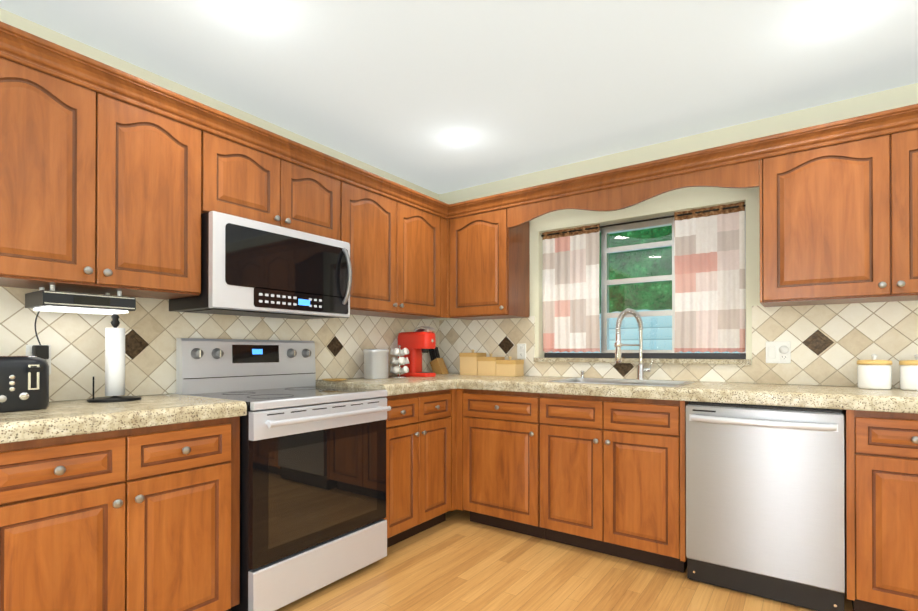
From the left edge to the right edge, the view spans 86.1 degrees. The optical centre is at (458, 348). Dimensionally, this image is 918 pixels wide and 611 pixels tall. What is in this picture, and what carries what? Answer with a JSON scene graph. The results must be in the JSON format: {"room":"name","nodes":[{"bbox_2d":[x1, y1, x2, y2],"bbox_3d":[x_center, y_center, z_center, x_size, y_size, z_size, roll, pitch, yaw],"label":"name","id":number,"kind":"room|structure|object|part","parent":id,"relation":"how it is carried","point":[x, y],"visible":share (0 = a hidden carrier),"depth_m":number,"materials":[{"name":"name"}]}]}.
{"room":"kitchen","nodes":[
{"label":"kitchen","id":0,"kind":"room"},
{"bbox_2d":[0,8,438,401],"bbox_3d":[-1.846,-0.079,1.808,0.150,2.410,5.600,0,0,35],"label":"wall","id":1,"kind":"structure","parent":0,"point":[29,26],"depth_m":2.38,"materials":[{"name":"beige paint"}]},
{"bbox_2d":[0,33,207,299],"bbox_3d":[-1.477,-0.621,1.914,0.327,0.775,0.780,0,0,35],"label":"upper cabinet","id":2,"kind":"object","parent":1,"relation":"attached to","point":[112,181],"depth_m":1.82,"materials":[{"name":"brown wood"}]},
{"bbox_2d":[25,285,135,314],"bbox_3d":[-1.472,-0.188,1.920,0.210,0.089,0.295,0,0,35],"label":"under-cabinet light","id":3,"kind":"object","parent":2,"relation":"attached to","point":[43,299],"visible":1,"depth_m":1.85,"materials":[{"name":"black plastic"}]},
{"bbox_2d":[0,286,439,400],"bbox_3d":[-1.261,0.145,2.488,0.013,0.770,3.750,0,0,35],"label":"tile backsplash","id":4,"kind":"structure","parent":1,"relation":"attached to","point":[76,340],"depth_m":2.27,"materials":[{"name":"tile"}]},
{"bbox_2d":[26,311,50,374],"bbox_3d":[-1.632,-0.035,1.917,0.054,0.279,0.077,0,0,35],"label":"electrical outlet","id":5,"kind":"object","parent":4,"relation":"attached to","point":[42,351],"visible":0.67,"depth_m":1.91,"materials":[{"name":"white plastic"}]},
{"bbox_2d":[208,117,339,240],"bbox_3d":[-1.024,-0.798,2.553,0.327,0.413,0.776,0,0,35],"label":"upper cabinet","id":6,"kind":"object","parent":1,"relation":"attached to","point":[251,176],"depth_m":2.41,"materials":[{"name":"brown wood"}]},
{"bbox_2d":[169,211,351,319],"bbox_3d":[-0.967,-0.380,2.508,0.468,0.416,0.770,0,0,35],"label":"over-the-range microwave","id":7,"kind":"object","parent":6,"relation":"attached to","point":[249,267],"visible":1,"depth_m":2.32,"materials":[{"name":"silver metal"}]},
{"bbox_2d":[340,169,447,318],"bbox_3d":[-0.507,-0.613,3.278,0.327,0.775,0.998,0,0,35],"label":"upper cabinet","id":8,"kind":"object","parent":1,"relation":"attached to","point":[398,240],"depth_m":3.12,"materials":[{"name":"brown wood"}]},
{"bbox_3d":[0.434,-0.998,1.155,3.670,0.086,3.370,0,0,35],"label":"crown","id":9,"kind":"part","parent":8,"relation":"part of","materials":[{"name":"brown wood"}]},
{"bbox_2d":[0,0,917,193],"bbox_3d":[0.334,-1.342,0.265,5.500,0.100,5.900,0,0,35],"label":"ceiling","id":10,"kind":"structure","parent":0,"point":[401,88],"depth_m":2.22,"materials":[{"name":"white paint"}]},
{"bbox_2d":[217,0,275,23],"bbox_3d":[-0.792,-1.280,1.838,0.204,0.005,0.204,0,0,35],"label":"recessed light","id":11,"kind":"object","parent":10,"relation":"in","point":[255,11],"visible":1,"depth_m":1.86,"materials":[{"name":"white"}]},
{"bbox_2d":[442,131,474,145],"bbox_3d":[-0.003,-1.274,2.982,0.204,0.005,0.204,0,0,35],"label":"recessed light","id":12,"kind":"object","parent":10,"relation":"in","point":[458,138],"visible":1,"depth_m":2.98,"materials":[{"name":"white"}]},
{"bbox_2d":[807,0,874,31],"bbox_3d":[1.459,-1.280,1.881,0.204,0.005,0.204,0,0,35],"label":"recessed light","id":13,"kind":"object","parent":10,"relation":"in","point":[835,14],"visible":1,"depth_m":1.89,"materials":[{"name":"white"}]},
{"bbox_2d":[275,509,852,610],"bbox_3d":[0.334,1.168,0.251,5.500,0.100,5.900,0,0,35],"label":"floor","id":14,"kind":"structure","parent":0,"point":[457,560],"depth_m":2.37,"materials":[{"name":"laminate"}]},
{"bbox_2d":[0,416,239,610],"bbox_3d":[-1.352,0.699,1.841,0.607,0.856,0.788,0,0,35],"label":"base cabinet","id":15,"kind":"object","parent":14,"relation":"on","point":[142,519],"depth_m":1.64,"materials":[{"name":"brown wood"}]},
{"bbox_2d":[0,393,246,443],"bbox_3d":[-1.602,0.239,1.467,0.635,0.058,1.692,0,0,35],"label":"countertop","id":16,"kind":"structure","parent":15,"relation":"on","point":[53,419],"depth_m":1.67,"materials":[{"name":"stone"}]},
{"bbox_2d":[0,356,48,412],"bbox_3d":[-1.602,0.118,1.658,0.300,0.184,0.310,0,0,35],"label":"toaster","id":17,"kind":"object","parent":16,"relation":"on","point":[24,383],"visible":1,"depth_m":1.65,"materials":[{"name":"black"}]},
{"bbox_2d":[87,314,141,401],"bbox_3d":[-1.410,0.035,2.015,0.184,0.354,0.184,0,0,35],"label":"paper towel holder","id":18,"kind":"object","parent":16,"relation":"on","point":[114,363],"visible":1,"depth_m":1.99,"materials":[{"name":"white paper"}]},
{"bbox_2d":[176,338,390,610],"bbox_3d":[-0.838,0.541,2.447,0.708,1.178,0.765,0,0,35],"label":"range","id":19,"kind":"object","parent":14,"relation":"on","point":[312,485],"visible":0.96,"depth_m":2.27,"materials":[{"name":"silver metal"}]},
{"bbox_2d":[383,389,455,547],"bbox_3d":[-0.466,0.696,3.088,0.607,0.874,0.686,0,0,35],"label":"base cabinet","id":20,"kind":"object","parent":14,"relation":"on","point":[421,427],"depth_m":2.90,"materials":[{"name":"brown wood"}]},
{"bbox_2d":[316,375,455,395],"bbox_3d":[-0.468,0.226,3.062,0.635,0.062,0.637,0,0,35],"label":"countertop","id":21,"kind":"structure","parent":20,"relation":"on","point":[394,386],"depth_m":2.89,"materials":[{"name":"stone"}]},
{"bbox_2d":[322,378,346,380],"bbox_3d":[-0.750,0.189,2.960,0.150,0.010,0.150,0,0,35],"label":"plate","id":22,"kind":"object","parent":21,"relation":"on","point":[335,379],"visible":1,"depth_m":2.98,"materials":[{"name":"brown wood"}]},
{"bbox_2d":[363,349,388,378],"bbox_3d":[-0.545,0.099,3.232,0.166,0.191,0.166,0,0,35],"label":"steel canister","id":23,"kind":"object","parent":21,"relation":"on","point":[375,363],"visible":1,"depth_m":3.16,"materials":[{"name":"silver metal"}]},
{"bbox_2d":[390,345,408,377],"bbox_3d":[-0.404,0.087,3.344,0.133,0.217,0.133,0,0,35],"label":"carousel","id":24,"kind":"object","parent":21,"relation":"on","point":[399,352],"visible":1,"depth_m":3.31,"materials":[{"name":"white ceramic"}]},
{"bbox_2d":[397,326,435,376],"bbox_3d":[-0.302,0.020,3.501,0.294,0.353,0.120,0,0,35],"label":"coffee maker","id":25,"kind":"object","parent":21,"relation":"on","point":[417,342],"visible":0.9,"depth_m":3.45,"materials":[{"name":"red plastic"}]},
{"bbox_2d":[456,389,539,537],"bbox_3d":[0.397,0.697,3.268,0.589,0.874,0.607,0,0,35],"label":"base cabinet","id":26,"kind":"object","parent":14,"relation":"on","point":[498,432],"depth_m":3.01,"materials":[{"name":"brown wood"}]},
{"bbox_2d":[540,393,688,572],"bbox_3d":[0.957,0.695,2.869,0.786,0.874,0.607,0,0,35],"label":"base cabinet","id":27,"kind":"object","parent":14,"relation":"on","point":[613,469],"depth_m":2.60,"materials":[{"name":"brown wood"}]},
{"bbox_2d":[686,401,844,610],"bbox_3d":[1.499,0.695,2.419,0.602,0.870,0.661,0,0,35],"label":"dishwasher","id":28,"kind":"object","parent":14,"relation":"on","point":[764,501],"visible":1,"depth_m":2.18,"materials":[{"name":"silver metal"}]},
{"bbox_2d":[842,410,917,610],"bbox_3d":[1.944,0.691,2.168,0.397,0.874,0.607,0,0,35],"label":"base cabinet","id":29,"kind":"object","parent":14,"relation":"on","point":[881,448],"depth_m":1.98,"materials":[{"name":"brown wood"}]},
{"bbox_2d":[435,373,917,413],"bbox_3d":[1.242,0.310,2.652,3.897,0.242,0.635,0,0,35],"label":"countertop","id":30,"kind":"structure","parent":29,"relation":"on","point":[897,400],"depth_m":2.41,"materials":[{"name":"stone"}]},
{"bbox_2d":[429,347,448,373],"bbox_3d":[-0.168,0.078,3.860,0.164,0.241,0.080,0,0,35],"label":"knife block","id":31,"kind":"object","parent":30,"relation":"on","point":[437,364],"visible":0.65,"depth_m":3.84,"materials":[{"name":"brown wood"}]},
{"bbox_2d":[459,349,523,376],"bbox_3d":[0.235,0.101,3.610,0.481,0.191,0.134,0,0,35],"label":"boxes","id":32,"kind":"object","parent":30,"relation":"on","point":[480,364],"visible":0.94,"depth_m":3.55,"materials":[{"name":"brown wood"}]},
{"bbox_2d":[548,378,693,385],"bbox_3d":[0.937,0.311,2.864,0.734,0.242,0.464,0,0,35],"label":"sink","id":33,"kind":"object","parent":30,"relation":"in","point":[569,380],"depth_m":2.96,"materials":[{"name":"silver metal"}]},
{"bbox_2d":[614,308,652,379],"bbox_3d":[1.061,-0.025,2.974,0.169,0.438,0.262,0,0,35],"label":"faucet","id":34,"kind":"object","parent":30,"relation":"on","point":[641,369],"visible":1,"depth_m":3.01,"materials":[{"name":"silver metal"}]},
{"bbox_2d":[857,354,891,389],"bbox_3d":[1.971,0.109,2.332,0.130,0.163,0.130,0,0,35],"label":"ceramic canister","id":35,"kind":"object","parent":30,"relation":"on","point":[873,373],"visible":1,"depth_m":2.28,"materials":[{"name":"white ceramic"}]},
{"bbox_2d":[899,354,917,390],"bbox_3d":[2.096,0.108,2.244,0.130,0.163,0.130,0,0,35],"label":"ceramic canister","id":36,"kind":"object","parent":30,"relation":"on","point":[908,374],"visible":1,"depth_m":2.23,"materials":[{"name":"white ceramic"}]},
{"bbox_2d":[439,83,917,387],"bbox_3d":[2.000,-0.074,2.601,5.500,2.410,0.150,0,0,35],"label":"wall","id":37,"kind":"structure","parent":0,"point":[676,200],"depth_m":2.97,"materials":[{"name":"beige paint"}]},
{"bbox_2d":[448,197,531,319],"bbox_3d":[0.214,-0.612,3.578,0.499,0.775,0.327,0,0,35],"label":"upper cabinet","id":38,"kind":"object","parent":37,"relation":"attached to","point":[489,241],"depth_m":3.43,"materials":[{"name":"brown wood"}]},
{"bbox_2d":[534,358,750,364],"bbox_3d":[1.120,0.079,3.183,1.340,0.030,0.140,0,0,35],"label":"window sill","id":39,"kind":"structure","parent":37,"relation":"attached to","point":[678,361],"depth_m":3.03,"materials":[{"name":"stone"}]},
{"bbox_2d":[541,204,745,358],"bbox_3d":[1.147,-0.389,3.224,1.290,0.905,0.096,0,0,35],"label":"window","id":40,"kind":"structure","parent":37,"relation":"in","point":[606,282],"depth_m":3.22,"materials":[{"name":"grey"}]},
{"bbox_2d":[542,224,599,351],"bbox_3d":[0.778,-0.414,3.435,0.432,0.882,0.030,0,0,35],"label":"curtain","id":41,"kind":"object","parent":40,"relation":"hanging from","point":[570,290],"visible":0.94,"depth_m":3.44,"materials":[{"name":"white fabric"}]},
{"bbox_3d":[1.123,-0.819,3.192,1.286,0.012,0.012,0,0,35],"label":"curtain rail","id":42,"kind":"part","parent":40,"relation":"part of","materials":[{"name":"brown wood"}]},
{"bbox_2d":[674,202,745,352],"bbox_3d":[1.488,-0.417,2.930,0.382,0.883,0.030,0,0,35],"label":"curtain","id":43,"kind":"object","parent":40,"relation":"hanging from","point":[710,286],"visible":0.92,"depth_m":2.92,"materials":[{"name":"fabric"}]},
{"bbox_2d":[440,300,917,387],"bbox_3d":[1.463,-0.022,2.881,4.000,0.431,0.013,0,0,35],"label":"tile backsplash","id":44,"kind":"structure","parent":37,"relation":"attached to","point":[831,344],"depth_m":2.66,"materials":[{"name":"tile"}]},
{"bbox_2d":[517,344,525,358],"bbox_3d":[0.457,0.020,3.590,0.072,0.112,0.008,0,0,35],"label":"electrical outlet","id":45,"kind":"object","parent":44,"relation":"attached to","point":[521,351],"visible":1,"depth_m":3.59,"materials":[{"name":"white plastic"}]},
{"bbox_2d":[766,341,790,363],"bbox_3d":[1.734,0.021,2.671,0.115,0.120,0.026,0,0,35],"label":"outlet","id":46,"kind":"object","parent":44,"relation":"attached to","point":[778,351],"visible":1,"depth_m":2.67,"materials":[{"name":"white plastic"}]},
{"bbox_2d":[756,109,917,306],"bbox_3d":[1.999,-0.618,2.309,0.982,0.775,0.327,0,0,35],"label":"upper cabinet","id":47,"kind":"object","parent":37,"relation":"attached to","point":[838,208],"depth_m":2.27,"materials":[{"name":"brown wood"}]},
{"label":"outside","id":48,"kind":"structure","parent":0,"visible":0},
{"bbox_2d":[551,225,739,352],"bbox_3d":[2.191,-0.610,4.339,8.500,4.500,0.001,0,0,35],"label":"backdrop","id":49,"kind":"structure","parent":48,"point":[638,262],"depth_m":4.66,"materials":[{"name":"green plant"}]}
]}

